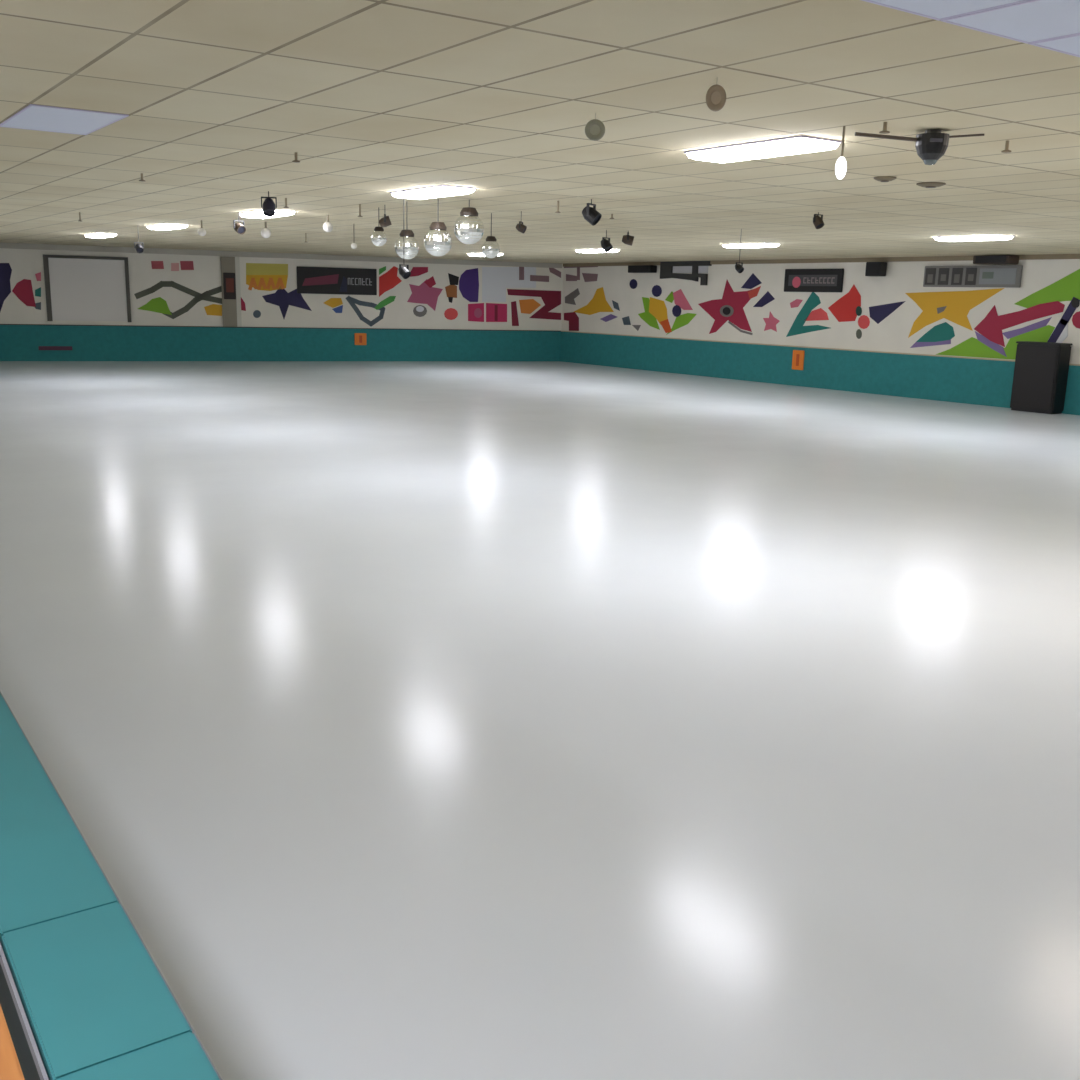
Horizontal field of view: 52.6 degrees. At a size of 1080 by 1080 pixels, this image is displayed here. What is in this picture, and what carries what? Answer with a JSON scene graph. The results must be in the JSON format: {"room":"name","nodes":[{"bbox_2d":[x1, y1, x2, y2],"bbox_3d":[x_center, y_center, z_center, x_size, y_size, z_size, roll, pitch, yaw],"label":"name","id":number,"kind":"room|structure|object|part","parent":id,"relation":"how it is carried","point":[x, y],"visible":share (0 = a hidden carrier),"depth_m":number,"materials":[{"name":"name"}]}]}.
{"room":"roller skating rink","nodes":[
{"label":"roller skating rink","id":0,"kind":"room"},
{"bbox_2d":[0,248,562,330],"bbox_3d":[-13.797,-6.605,30.467,31.381,3.180,0.217,-4,14,-22],"label":"wall","id":1,"kind":"structure","parent":0,"point":[166,289],"depth_m":33.05,"materials":[{"name":"white paint"}]},
{"bbox_2d":[38,346,71,349],"bbox_3d":[-13.595,-5.380,30.665,0.870,0.110,0.012,-4,14,-22],"label":"sticker","id":2,"kind":"object","parent":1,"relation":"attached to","point":[39,347],"visible":1,"depth_m":30.66,"materials":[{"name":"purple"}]},
{"bbox_2d":[43,254,131,321],"bbox_3d":[-12.690,-7.047,30.679,2.197,1.798,0.090,-4,14,-22],"label":"projection screen","id":3,"kind":"object","parent":1,"relation":"attached to","point":[77,288],"visible":1,"depth_m":30.66,"materials":[{"name":"white fabric"}]},
{"bbox_2d":[223,272,235,298],"bbox_3d":[-9.098,-7.444,32.023,0.340,0.760,0.050,-4,14,-22],"label":"wall plaque","id":4,"kind":"object","parent":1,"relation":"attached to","point":[229,285],"visible":1,"depth_m":32.00,"materials":[{"name":"black"}]},
{"bbox_2d":[220,256,241,326],"bbox_3d":[-9.085,-7.299,32.147,0.530,2.007,0.098,-4,14,-22],"label":"pillar","id":5,"kind":"structure","parent":1,"relation":"attached to","point":[231,308],"depth_m":32.15,"materials":[{"name":"beige paint"}]},
{"bbox_2d":[0,324,560,360],"bbox_3d":[-13.798,-5.518,30.577,31.329,1.010,0.074,-4,14,-22],"label":"wainscot","id":6,"kind":"structure","parent":1,"relation":"attached to","point":[18,342],"depth_m":32.82,"materials":[{"name":"teal carpet"}]},
{"bbox_2d":[0,242,561,267],"bbox_3d":[-13.746,-8.055,30.015,31.311,0.149,0.061,-4,14,-22],"label":"trim","id":7,"kind":"structure","parent":1,"relation":"attached to","point":[2,245],"depth_m":32.35,"materials":[{"name":"beige paint"}]},
{"bbox_2d":[296,266,376,294],"bbox_3d":[-6.171,-7.884,33.262,2.440,0.792,0.065,-4,14,-22],"label":"banner","id":8,"kind":"object","parent":1,"relation":"attached to","point":[310,280],"visible":1,"depth_m":33.23,"materials":[{"name":"black"}]},
{"bbox_2d":[354,333,366,344],"bbox_3d":[-5.561,-6.226,33.866,0.374,0.365,0.036,-4,14,-22],"label":"marker","id":9,"kind":"object","parent":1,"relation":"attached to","point":[360,338],"visible":1,"depth_m":33.85,"materials":[{"name":"orange plastic"}]},
{"bbox_3d":[-0.997,-8.282,35.407,1.882,1.154,0.003,-4,14,-22],"label":"panel","id":10,"kind":"part","parent":1,"relation":"part of","materials":[{"name":"white paint"}]},
{"bbox_2d":[0,361,1079,1079],"bbox_3d":[-2.187,-1.071,14.367,31.080,0.100,48.296,-7,15,-34],"label":"floor","id":11,"kind":"structure","parent":0,"point":[411,720],"depth_m":5.67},
{"bbox_2d":[0,1005,24,1079],"bbox_3d":[1.167,2.003,-1.629,0.683,0.985,16.700,-7,15,-34],"label":"wooden ledge","id":12,"kind":"object","parent":11,"relation":"on","point":[10,1069],"visible":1,"depth_m":1.57,"materials":[{"name":"brown wood"}]},
{"bbox_2d":[0,692,221,1079],"bbox_3d":[-5.774,-0.517,8.959,0.208,0.990,42.900,-7,15,-34],"label":"barrier","id":13,"kind":"object","parent":11,"relation":"on","point":[83,996],"visible":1,"depth_m":1.81,"materials":[{"name":"teal"}]},
{"bbox_2d":[1010,341,1072,413],"bbox_3d":[10.290,-3.348,22.496,0.440,1.420,0.979,-7,15,-34],"label":"cabinet","id":14,"kind":"object","parent":11,"relation":"on","point":[1040,376],"visible":1,"depth_m":22.27,"materials":[{"name":"black plastic"}]},
{"bbox_3d":[10.119,-3.326,22.380,0.015,1.220,0.859,-7,15,-34],"label":"panel","id":15,"kind":"part","parent":14,"relation":"part of","materials":[{"name":"black"}]},
{"bbox_3d":[10.306,-4.021,22.347,0.440,0.040,0.979,-7,15,-34],"label":"lid","id":16,"kind":"part","parent":14,"relation":"part of","materials":[{"name":"black plastic"}]},
{"bbox_2d":[0,0,1079,263],"bbox_3d":[-2.109,-4.271,13.657,31.080,0.100,48.296,-7,15,-34],"label":"ceiling","id":17,"kind":"structure","parent":0,"point":[373,99],"depth_m":7.16,"materials":[{"name":"tile"}]},
{"bbox_2d":[0,104,128,134],"bbox_3d":[-3.300,-2.883,7.520,0.600,0.007,1.210,-7,15,-34],"label":"recessed light","id":18,"kind":"object","parent":17,"relation":"in","point":[32,117],"visible":1,"depth_m":7.46,"materials":[{"name":"blue"}]},
{"bbox_2d":[84,233,115,237],"bbox_3d":[-9.486,-6.571,23.585,0.410,0.059,1.180,-7,15,-34],"label":"ceiling light","id":19,"kind":"object","parent":17,"relation":"attached to","point":[92,235],"visible":1,"depth_m":23.25,"materials":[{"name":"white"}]},
{"bbox_2d":[134,234,143,252],"bbox_3d":[-7.333,-5.491,19.963,0.156,0.494,0.185,-7,15,-34],"label":"spotlight","id":20,"kind":"object","parent":17,"relation":"hanging from","point":[138,247],"visible":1,"depth_m":19.96,"materials":[{"name":"black plastic"}]},
{"bbox_2d":[146,223,187,229],"bbox_3d":[-6.715,-5.637,19.679,0.410,0.059,1.180,-7,15,-34],"label":"ceiling light","id":21,"kind":"object","parent":17,"relation":"attached to","point":[166,226],"visible":1,"depth_m":19.32,"materials":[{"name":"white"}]},
{"bbox_3d":[-6.715,-5.659,19.674,0.410,0.013,1.180,-7,15,-34],"label":"frame","id":22,"kind":"part","parent":21,"relation":"part of","materials":[{"name":"white"}]},
{"bbox_2d":[198,220,205,235],"bbox_3d":[-5.566,-5.133,17.987,0.132,0.254,0.132,-7,15,-34],"label":"pendant bulb","id":23,"kind":"object","parent":17,"relation":"hanging from","point":[201,231],"visible":1,"depth_m":17.96,"materials":[{"name":"white glass"}]},
{"bbox_3d":[-5.568,-5.074,18.000,0.132,0.132,0.132,-7,15,-34],"label":"globe","id":24,"kind":"part","parent":23,"relation":"part of","materials":[{"name":"white glass"}]},
{"bbox_2d":[233,212,245,234],"bbox_3d":[-4.404,-4.629,15.984,0.195,0.315,0.167,13,17,42],"label":"spotlight","id":25,"kind":"object","parent":17,"relation":"hanging from","point":[239,228],"visible":1,"depth_m":15.95,"materials":[{"name":"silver metal"}]},
{"bbox_2d":[261,222,270,237],"bbox_3d":[-4.512,-5.104,17.990,0.165,0.261,0.165,-7,15,-34],"label":"pendant bulb","id":26,"kind":"object","parent":17,"relation":"hanging from","point":[265,232],"visible":1,"depth_m":17.95,"materials":[{"name":"white glass"}]},
{"bbox_3d":[-4.513,-5.057,18.000,0.165,0.165,0.165,-7,15,-34],"label":"globe","id":27,"kind":"part","parent":26,"relation":"part of","materials":[{"name":"white glass"}]},
{"bbox_2d":[239,210,295,217],"bbox_3d":[-3.944,-4.703,15.772,0.410,0.059,1.180,-7,15,-34],"label":"ceiling light","id":28,"kind":"object","parent":17,"relation":"attached to","point":[252,214],"visible":0.67,"depth_m":15.59,"materials":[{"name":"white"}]},
{"bbox_3d":[-3.943,-4.725,15.767,0.410,0.013,1.180,-7,15,-34],"label":"frame","id":29,"kind":"part","parent":28,"relation":"part of","materials":[{"name":"white"}]},
{"bbox_2d":[261,191,276,216],"bbox_3d":[-3.096,-3.838,12.479,0.175,0.280,0.169,11,16,37],"label":"spotlight","id":30,"kind":"object","parent":17,"relation":"hanging from","point":[268,204],"visible":1,"depth_m":12.46,"materials":[{"name":"black metal"}]},
{"bbox_2d":[292,152,299,162],"bbox_3d":[-1.998,-3.131,8.948,0.064,0.078,0.064,-7,15,-34],"label":"sprinkler head","id":31,"kind":"object","parent":17,"relation":"attached to","point":[295,160],"visible":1,"depth_m":8.93},
{"bbox_2d":[323,215,332,231],"bbox_3d":[-3.103,-4.633,15.989,0.146,0.248,0.146,-7,15,-34],"label":"pendant bulb","id":32,"kind":"object","parent":17,"relation":"hanging from","point":[327,226],"visible":1,"depth_m":15.95,"materials":[{"name":"white glass"}]},
{"bbox_3d":[-3.104,-4.583,16.000,0.146,0.146,0.146,-7,15,-34],"label":"globe","id":33,"kind":"part","parent":32,"relation":"part of","materials":[{"name":"white glass"}]},
{"bbox_2d":[351,224,356,248],"bbox_3d":[-3.060,-4.991,17.967,0.099,0.402,0.099,-7,15,-34],"label":"pendant bulb","id":34,"kind":"object","parent":17,"relation":"hanging from","point":[353,245],"visible":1,"depth_m":17.96,"materials":[{"name":"white glass"}]},
{"bbox_3d":[-3.064,-4.843,18.000,0.099,0.099,0.099,-7,15,-34],"label":"globe","id":35,"kind":"part","parent":34,"relation":"part of","materials":[{"name":"white glass"}]},
{"bbox_2d":[371,207,386,245],"bbox_3d":[-2.133,-4.145,14.469,0.212,0.495,0.214,-7,15,-34],"label":"ball","id":36,"kind":"object","parent":17,"relation":"hanging from","point":[378,237],"visible":0.99,"depth_m":14.43,"materials":[{"name":"silver"}]},
{"bbox_2d":[379,214,391,226],"bbox_3d":[-1.982,-4.146,13.984,0.168,0.276,0.146,0,13,-8],"label":"spotlight","id":37,"kind":"object","parent":17,"relation":"hanging from","point":[385,221],"visible":1,"depth_m":13.95,"materials":[{"name":"brown metal"}]},
{"bbox_2d":[398,189,410,278],"bbox_3d":[-1.481,-3.330,11.912,0.148,0.948,0.125,11,16,37],"label":"spotlight","id":38,"kind":"object","parent":17,"relation":"hanging from","point":[404,272],"visible":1,"depth_m":11.95,"materials":[{"name":"black plastic"}]},
{"bbox_2d":[395,201,418,258],"bbox_3d":[-1.639,-3.810,13.458,0.296,0.687,0.299,-7,15,-34],"label":"ball","id":39,"kind":"object","parent":17,"relation":"hanging from","point":[406,245],"visible":1,"depth_m":13.40,"materials":[{"name":"silver"}]},
{"bbox_2d":[390,185,476,198],"bbox_3d":[-1.173,-3.769,11.865,0.410,0.059,1.180,-7,15,-34],"label":"ceiling light","id":40,"kind":"object","parent":17,"relation":"attached to","point":[440,190],"visible":1,"depth_m":11.63,"materials":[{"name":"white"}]},
{"bbox_3d":[-1.172,-3.791,11.860,0.410,0.013,1.180,-7,15,-34],"label":"frame","id":41,"kind":"part","parent":40,"relation":"part of","materials":[{"name":"white"}]},
{"bbox_2d":[424,199,451,255],"bbox_3d":[-1.210,-3.705,12.965,0.333,0.660,0.336,-7,15,-34],"label":"ball","id":42,"kind":"object","parent":17,"relation":"hanging from","point":[437,241],"visible":1,"depth_m":12.89,"materials":[{"name":"silver"}]},
{"bbox_2d":[454,200,483,243],"bbox_3d":[-0.843,-3.776,12.983,0.356,0.512,0.360,-7,15,-34],"label":"ball","id":43,"kind":"object","parent":17,"relation":"hanging from","point":[468,228],"visible":1,"depth_m":12.88,"materials":[{"name":"silver"}]},
{"bbox_2d":[468,253,503,255],"bbox_3d":[-1.456,-7.585,29.039,0.410,0.059,1.180,-7,15,-34],"label":"ceiling light","id":44,"kind":"object","parent":17,"relation":"attached to","point":[469,254],"visible":0.65,"depth_m":28.99,"materials":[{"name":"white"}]},
{"bbox_2d":[468,254,502,255],"bbox_3d":[-1.456,-7.583,29.040,0.380,0.056,1.150,-7,15,-34],"label":"diffuser","id":45,"kind":"object","parent":44,"relation":"attached to","point":[468,254],"depth_m":29.01,"materials":[{"name":"white plastic"}]},
{"bbox_2d":[482,213,499,257],"bbox_3d":[-0.668,-4.166,14.962,0.247,0.598,0.249,-7,15,-34],"label":"ball","id":46,"kind":"object","parent":17,"relation":"hanging from","point":[490,248],"visible":1,"depth_m":14.91,"materials":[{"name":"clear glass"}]},
{"bbox_2d":[516,211,526,233],"bbox_3d":[-0.248,-4.209,14.484,0.147,0.286,0.126,5,13,15],"label":"spotlight","id":47,"kind":"object","parent":17,"relation":"hanging from","point":[520,227],"visible":1,"depth_m":14.46,"materials":[{"name":"brown metal"}]},
{"bbox_2d":[582,199,601,225],"bbox_3d":[0.590,-3.743,12.491,0.232,0.293,0.196,8,14,26],"label":"spotlight","id":48,"kind":"object","parent":17,"relation":"hanging from","point":[590,214],"visible":1,"depth_m":12.45,"materials":[{"name":"black plastic"}]},
{"bbox_2d":[585,113,604,140],"bbox_3d":[0.338,-2.531,6.696,0.126,0.162,0.021,1,13,0],"label":"disc","id":49,"kind":"object","parent":17,"relation":"hanging from","point":[594,129],"visible":1,"depth_m":6.70,"materials":[{"name":"beige"}]},
{"bbox_2d":[576,249,619,252],"bbox_3d":[1.315,-6.651,25.133,0.410,0.059,1.180,-7,15,-34],"label":"ceiling light","id":50,"kind":"object","parent":17,"relation":"attached to","point":[579,250],"visible":0.81,"depth_m":25.00,"materials":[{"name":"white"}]},
{"bbox_2d":[601,230,612,251],"bbox_3d":[1.095,-4.917,17.982,0.217,0.356,0.188,11,16,37],"label":"spotlight","id":51,"kind":"object","parent":17,"relation":"hanging from","point":[606,245],"visible":1,"depth_m":17.95,"materials":[{"name":"black plastic"}]},
{"bbox_2d":[622,231,633,245],"bbox_3d":[1.450,-4.971,18.004,0.207,0.242,0.188,2,13,3],"label":"spotlight","id":52,"kind":"object","parent":17,"relation":"hanging from","point":[627,239],"visible":1,"depth_m":17.95,"materials":[{"name":"brown metal"}]},
{"bbox_2d":[706,84,725,110],"bbox_3d":[0.894,-2.262,5.546,0.104,0.164,0.017,1,13,0],"label":"disc","id":53,"kind":"object","parent":17,"relation":"hanging from","point":[716,94],"visible":1,"depth_m":5.55,"materials":[{"name":"beige"}]},
{"bbox_2d":[735,229,743,272],"bbox_3d":[3.104,-4.477,16.942,0.133,0.668,0.158,-7,15,-34],"label":"spotlight","id":54,"kind":"object","parent":17,"relation":"hanging from","point":[739,268],"visible":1,"depth_m":16.96,"materials":[{"name":"black plastic"}]},
{"bbox_2d":[721,243,779,247],"bbox_3d":[4.086,-5.716,21.226,0.410,0.059,1.180,-7,15,-34],"label":"ceiling light","id":55,"kind":"object","parent":17,"relation":"attached to","point":[748,245],"visible":1,"depth_m":21.00,"materials":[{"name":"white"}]},
{"bbox_3d":[4.087,-5.739,21.221,0.410,0.013,1.180,-7,15,-34],"label":"frame","id":56,"kind":"part","parent":55,"relation":"part of","materials":[{"name":"white"}]},
{"bbox_2d":[684,135,841,162],"bbox_3d":[1.599,-2.834,7.959,0.410,0.059,1.180,-7,15,-34],"label":"ceiling light","id":57,"kind":"object","parent":17,"relation":"attached to","point":[799,144],"visible":0.98,"depth_m":7.77,"materials":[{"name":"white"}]},
{"bbox_3d":[1.599,-2.857,7.954,0.410,0.013,1.180,-7,15,-34],"label":"frame","id":58,"kind":"part","parent":57,"relation":"part of","materials":[{"name":"white metal"}]},
{"bbox_2d":[813,212,823,228],"bbox_3d":[3.442,-3.942,13.490,0.139,0.202,0.147,3,13,5],"label":"spotlight","id":59,"kind":"object","parent":17,"relation":"hanging from","point":[818,222],"visible":1,"depth_m":13.46,"materials":[{"name":"brown metal"}]},
{"bbox_2d":[835,126,846,178],"bbox_3d":[1.930,-2.473,6.980,0.070,0.324,0.070,-7,15,-34],"label":"pendant bulb","id":60,"kind":"object","parent":17,"relation":"hanging from","point":[841,165],"visible":1,"depth_m":6.97,"materials":[{"name":"white glass"}]},
{"bbox_3d":[1.928,-2.383,7.000,0.070,0.141,0.070,-7,15,-34],"label":"globe","id":61,"kind":"part","parent":60,"relation":"part of","materials":[{"name":"white glass"}]},
{"bbox_3d":[1.932,-2.538,6.966,0.014,0.190,0.014,-1,13,-12],"label":"stem","id":62,"kind":"part","parent":60,"relation":"part of","materials":[{"name":"beige"}]},
{"bbox_2d":[879,122,889,133],"bbox_3d":[2.136,-2.552,6.768,0.064,0.068,0.064,-7,15,-34],"label":"sprinkler head","id":63,"kind":"object","parent":17,"relation":"attached to","point":[884,131],"visible":1,"depth_m":6.76},
{"bbox_2d":[874,176,895,181],"bbox_3d":[3.053,-3.190,9.675,0.195,0.039,0.192,-7,15,-34],"label":"ceiling detector","id":64,"kind":"object","parent":17,"relation":"attached to","point":[879,178],"visible":1,"depth_m":9.61,"materials":[{"name":"brown"}]},
{"bbox_2d":[855,129,983,164],"bbox_3d":[2.442,-2.533,7.050,0.831,0.213,0.208,1,13,0],"label":"ceiling fan","id":65,"kind":"object","parent":17,"relation":"attached to","point":[931,145],"visible":1,"depth_m":7.01,"materials":[{"name":"black plastic"}]},
{"bbox_3d":[2.520,-2.542,6.949,0.075,0.020,0.014,1,13,0],"label":"plate","id":66,"kind":"part","parent":65,"relation":"part of","materials":[{"name":"grey metal"}]},
{"bbox_2d":[916,182,945,187],"bbox_3d":[3.597,-3.262,10.058,0.258,0.039,0.254,-7,15,-34],"label":"ceiling detector","id":67,"kind":"object","parent":17,"relation":"attached to","point":[922,184],"visible":1,"depth_m":9.98,"materials":[{"name":"brown"}]},
{"bbox_2d":[861,0,1029,20],"bbox_3d":[1.670,-1.906,3.659,0.600,0.007,1.210,-7,15,-34],"label":"recessed light","id":68,"kind":"object","parent":17,"relation":"in","point":[938,10],"visible":1,"depth_m":4.11,"materials":[{"name":"blue"}]},
{"bbox_2d":[933,234,1013,241],"bbox_3d":[6.858,-4.782,17.319,0.410,0.059,1.180,-7,15,-34],"label":"ceiling light","id":69,"kind":"object","parent":17,"relation":"attached to","point":[971,237],"visible":1,"depth_m":17.12,"materials":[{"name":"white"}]},
{"bbox_3d":[6.858,-4.805,17.314,0.410,0.013,1.180,-7,15,-34],"label":"frame","id":70,"kind":"part","parent":69,"relation":"part of","materials":[{"name":"white"}]},
{"bbox_2d":[1001,140,1010,152],"bbox_3d":[3.158,-2.660,7.392,0.064,0.078,0.064,-7,15,-34],"label":"sprinkler head","id":71,"kind":"object","parent":17,"relation":"attached to","point":[1006,150],"visible":1,"depth_m":7.38},
{"bbox_2d":[940,0,1079,43],"bbox_3d":[2.172,-1.969,4.000,0.600,0.007,1.210,-7,15,-34],"label":"recessed light","id":72,"kind":"object","parent":17,"relation":"in","point":[1032,21],"visible":1,"depth_m":4.29,"materials":[{"name":"blue"}]},
{"bbox_2d":[1029,34,1079,56],"bbox_3d":[2.674,-2.033,4.341,0.600,0.007,1.210,-7,15,-34],"label":"recessed light","id":73,"kind":"object","parent":17,"relation":"in","point":[1070,45],"visible":1,"depth_m":4.67,"materials":[{"name":"blue"}]},
{"bbox_2d":[562,259,1079,363],"bbox_3d":[12.475,-3.623,19.912,0.225,3.180,41.100,-7,15,-34],"label":"wall","id":74,"kind":"structure","parent":0,"point":[892,312],"depth_m":26.76,"materials":[{"name":"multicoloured paint"}]},
{"bbox_2d":[628,265,656,272],"bbox_3d":[3.062,-8.046,32.469,0.358,0.209,1.027,-7,15,-34],"label":"wall speaker","id":75,"kind":"object","parent":74,"relation":"attached to","point":[633,268],"visible":1,"depth_m":32.23,"materials":[{"name":"black plastic"}]},
{"bbox_2d":[629,266,647,271],"bbox_3d":[2.918,-8.028,32.371,0.008,0.167,0.863,-7,15,-34],"label":"grille","id":76,"kind":"object","parent":75,"relation":"attached to","point":[631,268],"depth_m":32.37,"materials":[{"name":"black"}]},
{"bbox_2d":[660,261,711,284],"bbox_3d":[4.137,-7.627,31.210,0.076,0.679,2.088,-7,15,-34],"label":"letter sign","id":77,"kind":"object","parent":74,"relation":"attached to","point":[668,269],"visible":0.99,"depth_m":31.12,"materials":[{"name":"grey plastic"}]},
{"bbox_2d":[792,350,804,369],"bbox_3d":[6.624,-4.620,28.053,0.036,0.497,0.387,-7,15,-34],"label":"marker","id":78,"kind":"object","parent":74,"relation":"attached to","point":[798,355],"visible":1,"depth_m":28.03,"materials":[{"name":"orange plastic"}]},
{"bbox_2d":[784,268,843,291],"bbox_3d":[6.849,-6.515,27.427,0.072,0.569,1.888,-7,15,-34],"label":"wall sign","id":79,"kind":"object","parent":74,"relation":"attached to","point":[796,280],"visible":1,"depth_m":27.37,"materials":[{"name":"black"}]},
{"bbox_2d":[560,331,1079,414],"bbox_3d":[12.350,-2.551,20.078,0.066,1.010,41.098,-7,15,-34],"label":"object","id":80,"kind":"structure","parent":74,"relation":"attached to","point":[967,380],"depth_m":27.44,"materials":[{"name":"teal paint"}]},
{"bbox_2d":[563,254,1079,266],"bbox_3d":[12.429,-5.108,19.493,0.059,0.099,41.050,-7,15,-34],"label":"trim","id":81,"kind":"structure","parent":74,"relation":"attached to","point":[1039,256],"depth_m":26.39,"materials":[{"name":"brown paint"}]},
{"bbox_2d":[865,262,886,275],"bbox_3d":[7.918,-6.363,25.677,0.308,0.324,0.439,-7,15,-34],"label":"wall speaker","id":82,"kind":"object","parent":74,"relation":"attached to","point":[872,268],"visible":1,"depth_m":25.53,"materials":[{"name":"black plastic"}]},
{"bbox_2d":[866,263,879,274],"bbox_3d":[7.794,-6.347,25.594,0.008,0.259,0.369,-7,15,-34],"label":"grille","id":83,"kind":"object","parent":82,"relation":"attached to","point":[871,268],"depth_m":25.58,"materials":[{"name":"black"}]},
{"bbox_2d":[923,265,1022,287],"bbox_3d":[9.387,-5.745,23.820,0.086,0.457,2.379,-7,15,-34],"label":"display board","id":84,"kind":"object","parent":74,"relation":"attached to","point":[1010,276],"visible":1,"depth_m":23.71,"materials":[{"name":"grey"}]},
{"bbox_3d":[8.785,-5.889,24.610,0.008,0.183,0.131,-7,15,-34],"label":"digit panel","id":85,"kind":"part","parent":84,"relation":"part of","materials":[{"name":"grey plastic"}]},
{"bbox_3d":[8.981,-5.842,24.330,0.008,0.143,0.131,-7,15,-34],"label":"digit panel","id":86,"kind":"part","parent":84,"relation":"part of","materials":[{"name":"grey"}]},
{"bbox_3d":[9.177,-5.757,24.058,0.008,0.183,0.131,-7,15,-34],"label":"digit panel","id":87,"kind":"part","parent":84,"relation":"part of","materials":[{"name":"grey plastic"}]},
{"bbox_3d":[9.373,-5.710,23.778,0.008,0.143,0.131,-7,15,-34],"label":"digit panel","id":88,"kind":"part","parent":84,"relation":"part of","materials":[{"name":"grey plastic"}]},
{"bbox_3d":[9.742,-5.615,23.271,0.010,0.329,0.856,-7,15,-34],"label":"panel","id":89,"kind":"part","parent":84,"relation":"part of","materials":[{"name":"grey"}]},
{"bbox_2d":[973,255,1018,264],"bbox_3d":[9.647,-5.915,23.081,0.458,0.172,0.842,-7,15,-34],"label":"wall speaker","id":90,"kind":"object","parent":74,"relation":"attached to","point":[986,259],"visible":1,"depth_m":22.86},
{"bbox_2d":[975,256,1005,262],"bbox_3d":[9.461,-5.891,22.955,0.008,0.138,0.707,-7,15,-34],"label":"grille","id":91,"kind":"object","parent":90,"relation":"attached to","point":[978,259],"depth_m":22.95,"materials":[{"name":"black"}]}
]}

